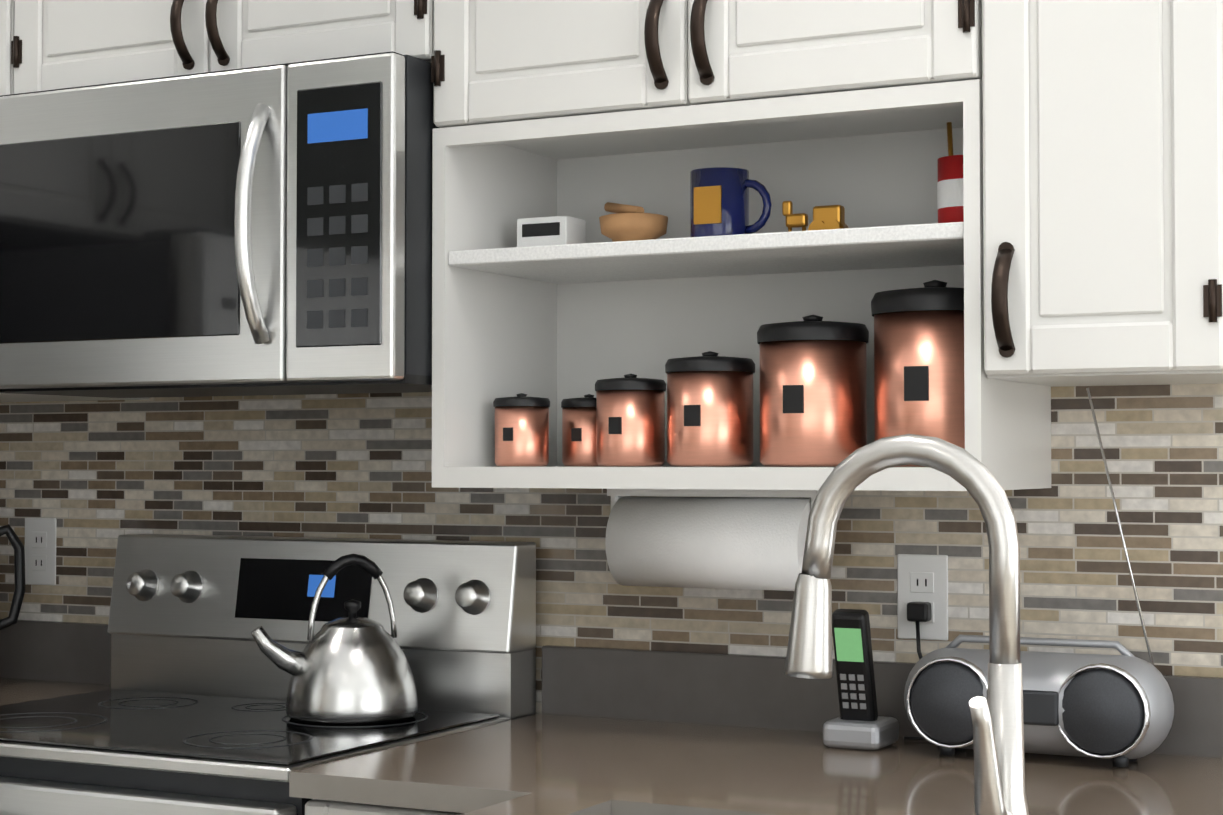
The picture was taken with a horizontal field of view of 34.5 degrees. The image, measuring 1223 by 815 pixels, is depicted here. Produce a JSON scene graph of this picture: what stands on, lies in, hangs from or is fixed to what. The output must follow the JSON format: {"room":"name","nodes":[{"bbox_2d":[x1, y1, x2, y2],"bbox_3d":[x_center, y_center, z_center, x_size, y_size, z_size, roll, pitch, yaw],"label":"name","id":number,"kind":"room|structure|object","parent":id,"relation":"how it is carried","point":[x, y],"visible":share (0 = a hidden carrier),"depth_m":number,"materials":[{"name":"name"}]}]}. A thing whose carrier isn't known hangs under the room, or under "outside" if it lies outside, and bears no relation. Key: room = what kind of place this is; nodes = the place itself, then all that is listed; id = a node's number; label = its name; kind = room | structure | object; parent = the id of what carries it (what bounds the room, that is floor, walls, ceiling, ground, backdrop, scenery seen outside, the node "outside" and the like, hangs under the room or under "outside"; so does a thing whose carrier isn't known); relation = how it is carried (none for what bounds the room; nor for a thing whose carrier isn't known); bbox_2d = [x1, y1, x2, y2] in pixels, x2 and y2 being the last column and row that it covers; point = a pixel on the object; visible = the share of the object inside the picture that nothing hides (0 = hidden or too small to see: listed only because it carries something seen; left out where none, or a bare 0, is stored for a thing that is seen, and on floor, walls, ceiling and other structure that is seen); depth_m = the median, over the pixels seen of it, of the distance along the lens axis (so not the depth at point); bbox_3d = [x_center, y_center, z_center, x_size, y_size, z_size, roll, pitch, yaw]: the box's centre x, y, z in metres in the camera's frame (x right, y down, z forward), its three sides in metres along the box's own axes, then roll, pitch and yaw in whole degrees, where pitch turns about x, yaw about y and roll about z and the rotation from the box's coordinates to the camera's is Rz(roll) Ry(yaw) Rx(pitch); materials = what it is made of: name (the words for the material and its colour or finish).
{"room":"kitchen","nodes":[
{"label":"kitchen","id":0,"kind":"room"},
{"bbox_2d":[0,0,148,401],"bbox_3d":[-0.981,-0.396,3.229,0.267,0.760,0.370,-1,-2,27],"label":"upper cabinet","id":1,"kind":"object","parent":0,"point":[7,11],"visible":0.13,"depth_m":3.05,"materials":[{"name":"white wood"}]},
{"bbox_2d":[11,0,433,93],"bbox_3d":[-0.520,-0.625,3.000,0.760,0.315,0.370,-1,-2,27],"label":"upper cabinet","id":2,"kind":"object","parent":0,"point":[59,44],"visible":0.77,"depth_m":2.87,"materials":[{"name":"white wood"}]},
{"bbox_2d":[0,51,438,397],"bbox_3d":[-0.545,-0.246,2.941,0.754,0.444,0.466,-1,-2,27],"label":"microwave","id":3,"kind":"object","parent":2,"relation":"attached to","point":[260,230],"visible":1,"depth_m":2.74,"materials":[{"name":"grey metal"}]},
{"bbox_2d":[431,0,1050,490],"bbox_3d":[0.161,-0.342,2.644,0.766,0.900,0.370,-1,-2,27],"label":"upper cabinet","id":4,"kind":"object","parent":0,"point":[585,110],"visible":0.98,"depth_m":2.68,"materials":[{"name":"white wood"}]},
{"bbox_2d":[493,393,549,465],"bbox_3d":[-0.126,0.031,2.755,0.080,0.102,0.080,-1,-2,27],"label":"canister","id":5,"kind":"object","parent":4,"relation":"in","point":[521,429],"visible":1,"depth_m":2.72,"materials":[{"name":"orange metal"}]},
{"bbox_2d":[517,216,585,246],"bbox_3d":[-0.085,-0.239,2.786,0.080,0.055,0.061,-1,-2,27],"label":"digital clock","id":6,"kind":"object","parent":4,"relation":"in","point":[551,230],"visible":0.69,"depth_m":2.76,"materials":[{"name":"plastic"}]},
{"bbox_2d":[561,394,598,465],"bbox_3d":[-0.032,0.032,2.791,0.080,0.102,0.080,-1,-2,27],"label":"canister","id":7,"kind":"object","parent":4,"relation":"in","point":[578,431],"visible":0.69,"depth_m":2.75,"materials":[{"name":"orange metal"}]},
{"bbox_2d":[595,373,665,465],"bbox_3d":[0.026,0.017,2.711,0.099,0.128,0.099,-1,-2,27],"label":"canister","id":8,"kind":"object","parent":4,"relation":"in","point":[630,419],"visible":1,"depth_m":2.67,"materials":[{"name":"orange metal"}]},
{"bbox_2d":[599,202,667,241],"bbox_3d":[0.028,-0.251,2.729,0.101,0.077,0.096,-1,-2,27],"label":"mortar","id":9,"kind":"object","parent":4,"relation":"in","point":[624,222],"visible":0.85,"depth_m":2.70,"materials":[{"name":"beige wood"}]},
{"bbox_2d":[448,222,963,283],"bbox_3d":[0.170,-0.204,2.659,0.724,0.020,0.312,-1,-2,27],"label":"shelf","id":10,"kind":"object","parent":4,"relation":"in","point":[907,246],"visible":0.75,"depth_m":2.59,"materials":[{"name":"white wood"}]},
{"bbox_2d":[665,351,754,465],"bbox_3d":[0.133,0.002,2.657,0.122,0.155,0.122,-1,-2,27],"label":"canister","id":11,"kind":"object","parent":4,"relation":"in","point":[709,408],"visible":1,"depth_m":2.61,"materials":[{"name":"orange metal"}]},
{"bbox_2d":[605,489,817,590],"bbox_3d":[0.144,0.177,2.675,0.308,0.136,0.124,-1,-2,27],"label":"paper towel","id":12,"kind":"object","parent":4,"relation":"attached to","point":[728,539],"visible":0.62,"depth_m":2.63,"materials":[{"name":"white paper"}]},
{"bbox_2d":[690,167,771,236],"bbox_3d":[0.162,-0.267,2.660,0.116,0.105,0.081,-1,-2,27],"label":"cup","id":13,"kind":"object","parent":4,"relation":"in","point":[719,201],"visible":0.71,"depth_m":2.63,"materials":[{"name":"ceramic"}]},
{"bbox_2d":[757,315,868,466],"bbox_3d":[0.265,-0.022,2.591,0.147,0.200,0.147,-1,-2,27],"label":"canister","id":14,"kind":"object","parent":4,"relation":"in","point":[813,413],"visible":0.96,"depth_m":2.53,"materials":[{"name":"orange metal"}]},
{"bbox_2d":[782,201,847,231],"bbox_3d":[0.269,-0.246,2.611,0.090,0.060,0.036,-1,-2,27],"label":"shelf item brasshorse","id":15,"kind":"object","parent":4,"relation":"in","point":[825,217],"visible":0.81,"depth_m":2.60,"materials":[{"name":"gold metal"}]},
{"bbox_2d":[871,280,964,466],"bbox_3d":[0.414,-0.044,2.515,0.164,0.239,0.164,-1,-2,27],"label":"canister","id":16,"kind":"object","parent":4,"relation":"in","point":[919,361],"visible":0.69,"depth_m":2.44,"materials":[{"name":"orange metal"}]},
{"bbox_2d":[937,122,963,222],"bbox_3d":[0.454,-0.294,2.524,0.072,0.150,0.073,-1,-2,27],"label":"bottle","id":17,"kind":"object","parent":4,"relation":"in","point":[950,199],"visible":0.23,"depth_m":2.50,"materials":[{"name":"paint"}]},
{"bbox_2d":[982,0,1222,386],"bbox_3d":[0.629,-0.417,2.408,0.280,0.765,0.370,-1,-2,27],"label":"upper cabinet","id":18,"kind":"object","parent":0,"point":[1103,189],"visible":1,"depth_m":2.27,"materials":[{"name":"white wood"}]},
{"bbox_3d":[0.057,1.325,0.379,6.000,0.060,4.420,-1,-2,27],"label":"floor","id":19,"kind":"structure","parent":0,"visible":0},
{"bbox_3d":[-0.112,1.315,1.314,3.350,0.013,2.970,-1,-2,27],"label":"floor","id":20,"kind":"structure","parent":19,"relation":"on","visible":0},
{"bbox_2d":[0,534,535,814],"bbox_3d":[-0.607,0.780,2.791,0.756,1.165,0.700,-1,-2,27],"label":"stove","id":21,"kind":"object","parent":20,"relation":"on","point":[185,714],"visible":0.85,"depth_m":2.92,"materials":[{"name":"grey metal"}]},
{"bbox_2d":[251,554,417,724],"bbox_3d":[-0.381,0.328,2.838,0.196,0.235,0.208,-1,-2,27],"label":"kettle","id":22,"kind":"object","parent":21,"relation":"on","point":[352,668],"visible":1,"depth_m":2.79,"materials":[{"name":"metal"}]},
{"bbox_2d":[0,384,1222,713],"bbox_3d":[-0.625,0.253,2.649,2.749,0.610,1.049,-1,-2,27],"label":"mosaic","id":23,"kind":"object","parent":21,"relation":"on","point":[96,478],"visible":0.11,"depth_m":2.92},
{"bbox_2d":[25,518,56,584],"bbox_3d":[-0.991,0.249,3.418,0.072,0.116,0.006,-1,-2,27],"label":"electrical outlet plate","id":24,"kind":"object","parent":23,"relation":"attached to","point":[40,533],"depth_m":3.41,"materials":[{"name":"white paint"}]},
{"bbox_2d":[897,554,947,640],"bbox_3d":[0.425,0.259,2.695,0.072,0.116,0.006,-1,-2,27],"label":"electrical outlet plate","id":25,"kind":"object","parent":23,"relation":"attached to","point":[922,578],"depth_m":2.69,"materials":[{"name":"white paint"}]},
{"bbox_2d":[903,602,930,739],"bbox_3d":[0.424,0.356,2.659,0.058,0.183,0.051,-1,-2,27],"label":"plug","id":26,"kind":"object","parent":25,"relation":"in","point":[917,612],"visible":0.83,"depth_m":2.67,"materials":[{"name":"black plastic"}]},
{"bbox_2d":[305,799,464,814],"bbox_3d":[-0.090,0.917,2.592,0.330,0.879,0.624,-1,-2,27],"label":"base cabinet","id":27,"kind":"object","parent":20,"relation":"on","point":[319,807],"visible":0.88,"depth_m":2.37,"materials":[{"name":"white wood"}]},
{"bbox_3d":[0.078,0.892,1.685,0.723,0.879,2.089,-1,-2,27],"label":"base cabinet","id":28,"kind":"object","parent":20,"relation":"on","visible":0},
{"bbox_2d":[0,619,110,705],"bbox_3d":[-1.046,0.425,3.072,0.262,0.130,0.659,-1,-2,27],"label":"countertop","id":29,"kind":"structure","parent":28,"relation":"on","point":[39,660],"depth_m":3.36,"materials":[{"name":"beige stone"}]},
{"bbox_2d":[0,524,25,630],"bbox_3d":[-1.077,0.302,3.263,0.134,0.324,0.166,-1,-2,27],"label":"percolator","id":30,"kind":"object","parent":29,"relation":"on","point":[18,546],"visible":1,"depth_m":3.29,"materials":[{"name":"black plastic"}]},
{"bbox_2d":[542,645,699,686],"bbox_3d":[-0.100,0.412,2.598,0.322,0.130,0.644,-1,-2,27],"label":"countertop","id":31,"kind":"structure","parent":28,"relation":"on","point":[559,663],"depth_m":2.91,"materials":[{"name":"beige stone"}]},
{"bbox_2d":[289,652,1222,814],"bbox_3d":[0.047,0.387,1.707,0.750,0.130,2.099,-1,-2,27],"label":"countertop","id":32,"kind":"structure","parent":28,"relation":"on","point":[612,731],"depth_m":2.41,"materials":[{"name":"beige stone"}]},
{"bbox_2d":[823,609,898,749],"bbox_3d":[0.328,0.355,2.599,0.080,0.182,0.098,-1,-2,27],"label":"cordless phone","id":33,"kind":"object","parent":32,"relation":"on","point":[859,723],"visible":0.96,"depth_m":2.57,"materials":[{"name":"black plastic"}]},
{"bbox_2d":[785,434,1028,814],"bbox_3d":[0.248,0.222,1.716,0.230,0.398,0.115,-1,-2,27],"label":"faucet","id":34,"kind":"object","parent":32,"relation":"on","point":[998,744],"visible":1,"depth_m":1.70,"materials":[{"name":"silver metal"}]},
{"bbox_2d":[904,388,1173,766],"bbox_3d":[0.538,0.208,2.498,0.340,0.470,0.148,-1,-2,27],"label":"radio","id":35,"kind":"object","parent":32,"relation":"on","point":[1118,710],"visible":0.96,"depth_m":2.43,"materials":[{"name":"silver metal"}]},
{"bbox_2d":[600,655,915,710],"bbox_3d":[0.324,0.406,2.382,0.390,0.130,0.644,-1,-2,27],"label":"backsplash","id":36,"kind":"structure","parent":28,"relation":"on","point":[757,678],"depth_m":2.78,"materials":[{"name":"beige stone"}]}
]}

